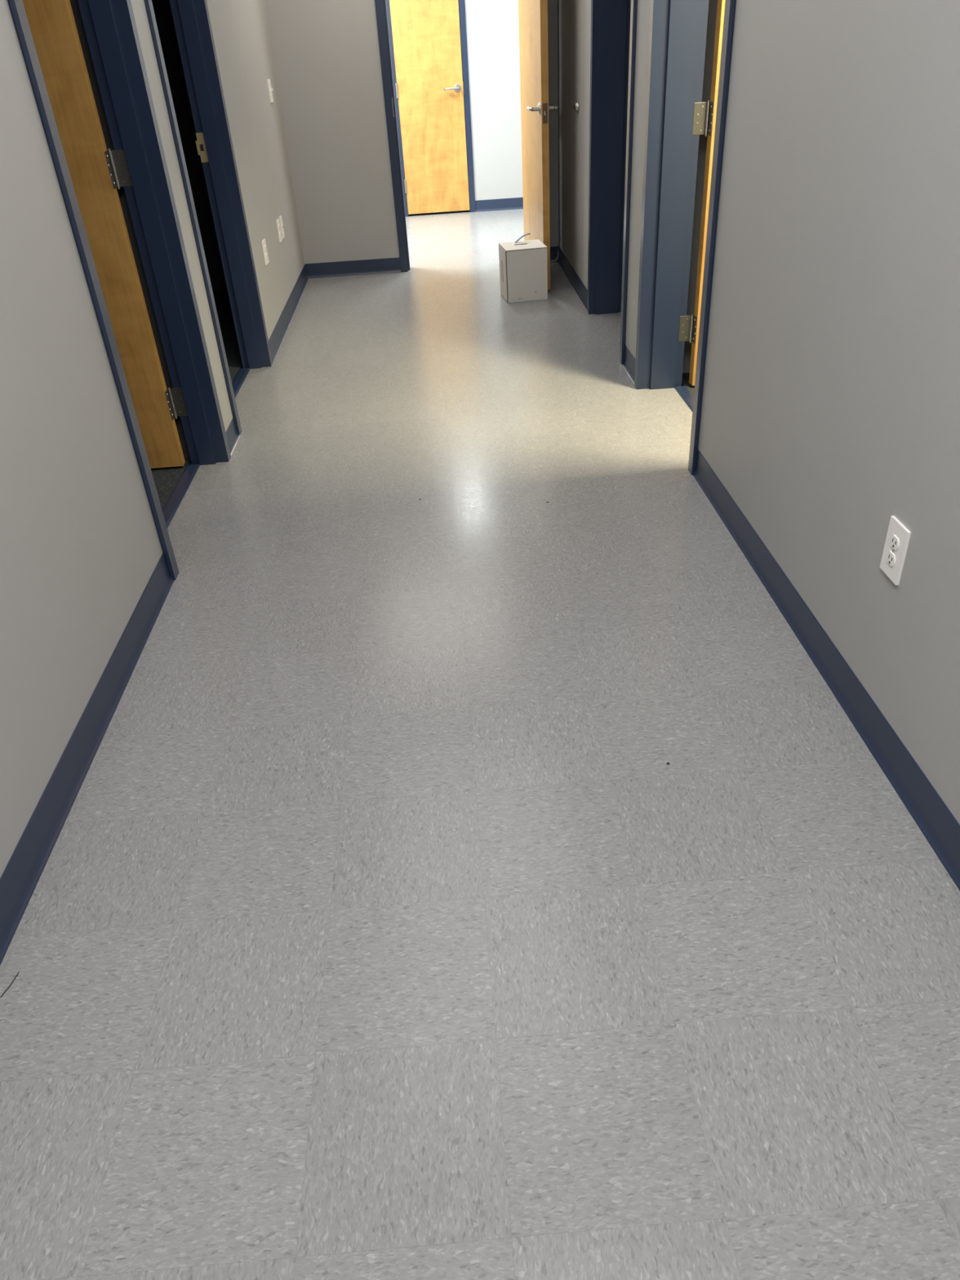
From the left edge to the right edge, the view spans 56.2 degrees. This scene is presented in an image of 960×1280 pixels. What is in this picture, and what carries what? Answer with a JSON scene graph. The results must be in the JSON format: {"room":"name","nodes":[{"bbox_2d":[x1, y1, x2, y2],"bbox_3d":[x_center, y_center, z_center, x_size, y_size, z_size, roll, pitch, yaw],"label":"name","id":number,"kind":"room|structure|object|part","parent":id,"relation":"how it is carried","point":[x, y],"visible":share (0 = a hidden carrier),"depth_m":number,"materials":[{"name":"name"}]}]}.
{"room":"office corridor","nodes":[
{"label":"office corridor","id":0,"kind":"room"},
{"bbox_2d":[70,0,227,457],"bbox_3d":[-2.423,-2.140,3.638,2.240,2.600,5.300,-4,34,-1],"label":"wall","id":1,"kind":"structure","parent":0,"point":[162,8],"depth_m":5.71,"materials":[{"name":"paint"}]},
{"bbox_2d":[0,0,304,878],"bbox_3d":[-1.129,-1.155,2.035,0.126,2.600,9.793,-4,34,-1],"label":"wall","id":2,"kind":"structure","parent":0,"point":[80,545],"depth_m":2.20,"materials":[{"name":"paint"}]},
{"bbox_2d":[0,552,173,964],"bbox_3d":[-0.855,1.171,0.777,0.012,0.102,5.103,-4,34,-1],"label":"baseboard","id":3,"kind":"structure","parent":2,"relation":"attached to","point":[21,875],"depth_m":2.10,"materials":[{"name":"blue plastic"}]},
{"bbox_2d":[22,0,187,468],"bbox_3d":[-1.709,-1.573,3.136,0.969,2.111,0.183,-4,34,-1],"label":"door","id":4,"kind":"structure","parent":2,"relation":"in","point":[52,24],"depth_m":3.18,"materials":[{"name":"brown wood"}]},
{"bbox_2d":[7,0,231,580],"bbox_3d":[-1.158,-1.385,2.760,0.154,2.182,1.051,-4,34,-1],"label":"door frame","id":5,"kind":"structure","parent":2,"relation":"attached to","point":[110,28],"depth_m":3.09,"materials":[{"name":"blue metal"}]},
{"bbox_2d":[144,0,272,435],"bbox_3d":[-1.241,-2.110,3.855,0.161,2.182,1.087,-4,34,-1],"label":"door frame","id":6,"kind":"structure","parent":2,"relation":"attached to","point":[191,18],"depth_m":4.24,"materials":[{"name":"blue metal"}]},
{"bbox_3d":[-1.326,-2.345,4.282,0.044,0.124,0.004,-4,34,-1],"label":"strike plate","id":7,"kind":"part","parent":6,"relation":"part of","materials":[{"name":"gold metal"}]},
{"bbox_2d":[225,417,239,453],"bbox_3d":[-1.073,-0.877,3.882,0.012,0.085,0.247,-4,34,-1],"label":"baseboard","id":8,"kind":"structure","parent":2,"relation":"attached to","point":[232,435],"depth_m":3.90,"materials":[{"name":"blue plastic"}]},
{"bbox_2d":[262,239,269,265],"bbox_3d":[-1.202,-2.176,5.043,0.009,0.122,0.086,-4,34,-1],"label":"wall outlet","id":9,"kind":"object","parent":2,"relation":"attached to","point":[264,242],"visible":1,"depth_m":5.03,"materials":[{"name":"white plastic"}]},
{"bbox_2d":[266,79,273,102],"bbox_3d":[-1.318,-3.469,5.678,0.021,0.124,0.096,-4,34,-1],"label":"light switch","id":10,"kind":"object","parent":2,"relation":"attached to","point":[270,89],"visible":1,"depth_m":5.67,"materials":[{"name":"white plastic"}]},
{"bbox_2d":[275,218,282,242],"bbox_3d":[-1.246,-2.544,5.587,0.009,0.125,0.080,-4,34,-1],"label":"wall outlet","id":11,"kind":"object","parent":2,"relation":"attached to","point":[277,220],"visible":1,"depth_m":5.57,"materials":[{"name":"white plastic"}]},
{"bbox_2d":[279,215,284,239],"bbox_3d":[-1.254,-2.618,5.703,0.010,0.124,0.070,-4,34,-1],"label":"data plate","id":12,"kind":"object","parent":2,"relation":"attached to","point":[280,217],"visible":0.99,"depth_m":5.69,"materials":[{"name":"white plastic"}]},
{"bbox_2d":[268,263,308,361],"bbox_3d":[-1.217,-2.147,5.786,0.012,0.102,2.165,-5,34,-1],"label":"baseboard","id":13,"kind":"structure","parent":2,"relation":"attached to","point":[276,338],"depth_m":5.62,"materials":[{"name":"blue plastic"}]},
{"bbox_2d":[264,0,559,263],"bbox_3d":[0.179,-3.939,6.082,5.200,2.600,0.140,-4,34,-1],"label":"wall","id":14,"kind":"structure","parent":0,"point":[326,57],"depth_m":6.18,"materials":[{"name":"paint"}]},
{"bbox_2d":[305,257,400,278],"bbox_3d":[-0.944,-2.767,6.688,0.704,0.102,0.012,-4,34,-1],"label":"baseboard","id":15,"kind":"structure","parent":14,"relation":"attached to","point":[385,265],"depth_m":6.69,"materials":[{"name":"blue plastic"}]},
{"bbox_2d":[374,0,409,271],"bbox_3d":[-0.143,-3.740,6.192,1.024,2.182,0.164,-4,34,-1],"label":"door frame","id":16,"kind":"structure","parent":14,"relation":"attached to","point":[380,5],"depth_m":6.22,"materials":[{"name":"blue metal"}]},
{"bbox_2d":[518,0,558,289],"bbox_3d":[0.343,-3.446,5.744,0.183,2.113,0.951,-6,34,-3],"label":"door","id":17,"kind":"structure","parent":14,"relation":"in","point":[535,108],"depth_m":5.67,"materials":[{"name":"brown wood"}]},
{"bbox_3d":[0.356,-3.204,5.423,0.011,0.068,0.068,-6,34,-3],"label":"lever handle","id":18,"kind":"part","parent":17,"relation":"part of","materials":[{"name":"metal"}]},
{"bbox_3d":[0.390,-3.153,5.384,0.029,0.105,0.002,-6,34,-3],"label":"latch plate","id":19,"kind":"part","parent":17,"relation":"part of","materials":[{"name":"metal"}]},
{"bbox_2d":[550,246,558,261],"bbox_3d":[0.510,-2.880,6.716,0.165,0.102,0.012,-4,34,-1],"label":"baseboard","id":20,"kind":"structure","parent":14,"relation":"attached to","point":[553,250],"depth_m":6.72,"materials":[{"name":"blue plastic"}]},
{"bbox_2d":[550,0,559,262],"bbox_3d":[0.453,-3.909,6.019,0.139,2.590,0.016,-4,34,-1],"label":"door frame","id":21,"kind":"structure","parent":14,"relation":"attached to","point":[556,0],"depth_m":6.25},
{"bbox_2d":[0,208,959,1279],"bbox_3d":[-0.153,-0.968,4.050,6.400,0.052,12.827,-4,34,-1],"label":"floor","id":22,"kind":"structure","parent":0,"point":[380,923],"depth_m":1.79,"materials":[{"name":"tile"}]},
{"bbox_2d":[0,972,18,997],"bbox_3d":[-0.870,0.638,1.666,0.004,0.002,0.054,4,34,11],"label":"hair","id":23,"kind":"object","parent":22,"relation":"on","point":[18,972],"visible":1,"depth_m":1.66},
{"bbox_2d":[162,463,199,528],"bbox_3d":[-1.167,-0.476,3.362,0.056,0.006,0.915,-4,34,-1],"label":"threshold strip","id":24,"kind":"object","parent":22,"relation":"on","point":[169,510],"visible":0.55,"depth_m":3.50,"materials":[{"name":"blue plastic"}]},
{"bbox_2d":[230,434,240,455],"bbox_3d":[-1.063,-0.846,3.906,0.007,0.007,0.236,-4,34,-1],"label":"sealant","id":25,"kind":"structure","parent":22,"relation":"on","point":[237,441],"depth_m":3.90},
{"bbox_2d":[231,368,250,397],"bbox_3d":[-1.242,-1.202,4.457,0.060,0.006,0.951,-4,34,-1],"label":"threshold strip","id":26,"kind":"object","parent":22,"relation":"on","point":[242,374],"visible":0.4,"depth_m":4.69,"materials":[{"name":"blue plastic"}]},
{"bbox_2d":[498,232,547,302],"bbox_3d":[0.276,-2.396,5.776,0.265,0.364,0.268,-7,34,-5],"label":"carton","id":27,"kind":"object","parent":22,"relation":"on","point":[523,269],"visible":1,"depth_m":5.69,"materials":[{"name":"white cardboard"}]},
{"bbox_3d":[0.272,-2.576,5.768,0.100,0.056,0.016,-7,34,-5],"label":"strap handle","id":28,"kind":"part","parent":27,"relation":"part of","materials":[{"name":"grey plastic"}]},
{"bbox_3d":[0.270,-2.505,5.703,0.263,0.004,0.268,-7,34,-5],"label":"lid","id":29,"kind":"part","parent":27,"relation":"part of","materials":[{"name":"white cardboard"}]},
{"bbox_2d":[621,364,634,384],"bbox_3d":[0.729,-1.305,4.420,0.007,0.007,0.320,-4,34,-1],"label":"sealant","id":30,"kind":"structure","parent":22,"relation":"on","point":[622,365],"depth_m":4.42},
{"bbox_2d":[674,386,693,411],"bbox_3d":[0.968,-0.934,3.841,0.053,0.006,0.930,-4,34,-1],"label":"threshold strip","id":31,"kind":"object","parent":22,"relation":"on","point":[683,392],"visible":0.35,"depth_m":4.12,"materials":[{"name":"blue plastic"}]},
{"bbox_2d":[464,0,523,200],"bbox_3d":[0.077,-5.365,8.229,5.300,2.600,0.130,-4,34,-1],"label":"wall","id":32,"kind":"structure","parent":0,"point":[492,28],"depth_m":8.36,"materials":[{"name":"paint"}]},
{"bbox_2d":[389,0,469,214],"bbox_3d":[-0.465,-5.086,8.275,0.619,2.105,0.114,-4,34,-1],"label":"door","id":33,"kind":"structure","parent":32,"relation":"in","point":[426,33],"depth_m":8.35,"materials":[{"name":"brown wood"}]},
{"bbox_3d":[-0.208,-5.094,8.297,0.068,0.068,0.011,-4,34,-1],"label":"lever handle","id":34,"kind":"part","parent":33,"relation":"part of","materials":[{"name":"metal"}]},
{"bbox_2d":[385,0,475,217],"bbox_3d":[-0.464,-5.146,8.331,0.720,2.182,0.160,-4,34,-1],"label":"door frame","id":35,"kind":"structure","parent":32,"relation":"attached to","point":[461,2],"depth_m":8.36,"materials":[{"name":"blue metal"}]},
{"bbox_2d":[475,197,523,212],"bbox_3d":[1.323,-4.379,8.885,2.745,0.102,0.012,-4,34,-1],"label":"baseboard","id":36,"kind":"structure","parent":32,"relation":"attached to","point":[513,203],"depth_m":8.87,"materials":[{"name":"blue plastic"}]},
{"bbox_2d":[682,0,717,373],"bbox_3d":[1.974,-1.787,2.681,2.085,2.600,2.800,-4,34,-1],"label":"wall","id":37,"kind":"structure","parent":0,"point":[713,4],"depth_m":3.93,"materials":[{"name":"paint"}]},
{"bbox_2d":[557,0,959,824],"bbox_3d":[0.883,-1.311,2.074,0.188,2.600,9.793,-4,34,-1],"label":"wall","id":38,"kind":"structure","parent":0,"point":[830,409],"depth_m":2.06,"materials":[{"name":"paint"}]},
{"bbox_2d":[557,246,587,310],"bbox_3d":[0.623,-2.462,6.079,0.012,0.102,1.547,-4,34,-1],"label":"baseboard","id":39,"kind":"structure","parent":38,"relation":"attached to","point":[579,286],"depth_m":6.02,"materials":[{"name":"blue plastic"}]},
{"bbox_2d":[573,101,578,112],"bbox_3d":[0.570,-3.173,5.352,0.024,0.060,0.060,-4,34,-1],"label":"door stop","id":40,"kind":"object","parent":38,"relation":"attached to","point":[576,104],"visible":1,"depth_m":5.34,"materials":[{"name":"metal"}]},
{"bbox_2d":[587,0,637,364],"bbox_3d":[0.732,-2.606,4.408,0.213,2.182,1.088,-4,34,-1],"label":"door frame","id":41,"kind":"structure","parent":38,"relation":"attached to","point":[613,22],"depth_m":4.85,"materials":[{"name":"blue metal"}]},
{"bbox_2d":[622,345,635,382],"bbox_3d":[0.735,-1.344,4.392,0.012,0.102,0.331,-4,34,-1],"label":"baseboard","id":42,"kind":"structure","parent":38,"relation":"attached to","point":[628,364],"depth_m":4.42,"materials":[{"name":"blue plastic"}]},
{"bbox_2d":[634,0,736,475],"bbox_3d":[0.815,-1.830,3.236,0.213,2.182,1.066,-4,34,-1],"label":"door frame","id":43,"kind":"structure","parent":38,"relation":"attached to","point":[677,32],"depth_m":3.67,"materials":[{"name":"blue metal"}]},
{"bbox_2d":[678,0,724,386],"bbox_3d":[1.347,-2.137,3.683,0.973,2.111,0.183,-8,34,-7],"label":"door","id":44,"kind":"structure","parent":38,"relation":"in","point":[704,113],"depth_m":3.71,"materials":[{"name":"brown wood"}]},
{"bbox_2d":[693,449,959,890],"bbox_3d":[0.973,0.885,1.028,0.012,0.102,5.621,-4,34,-1],"label":"baseboard","id":45,"kind":"structure","parent":38,"relation":"attached to","point":[939,826],"depth_m":2.18,"materials":[{"name":"blue plastic"}]},
{"bbox_2d":[880,515,911,585],"bbox_3d":[0.874,-0.189,1.898,0.009,0.124,0.079,-4,34,-1],"label":"wall outlet","id":46,"kind":"object","parent":38,"relation":"attached to","point":[897,540],"visible":1,"depth_m":1.89,"materials":[{"name":"white plastic"}]},
{"bbox_2d":[886,551,895,566],"bbox_3d":[0.872,-0.172,1.909,0.003,0.028,0.034,-4,34,-1],"label":"socket","id":47,"kind":"object","parent":46,"relation":"attached to","point":[891,555],"depth_m":1.91,"materials":[{"name":"white plastic"}]},
{"bbox_2d":[890,534,898,550],"bbox_3d":[0.870,-0.205,1.887,0.003,0.028,0.034,-4,34,-1],"label":"socket","id":48,"kind":"object","parent":46,"relation":"attached to","point":[894,538],"depth_m":1.88,"materials":[{"name":"white plastic"}]}
]}

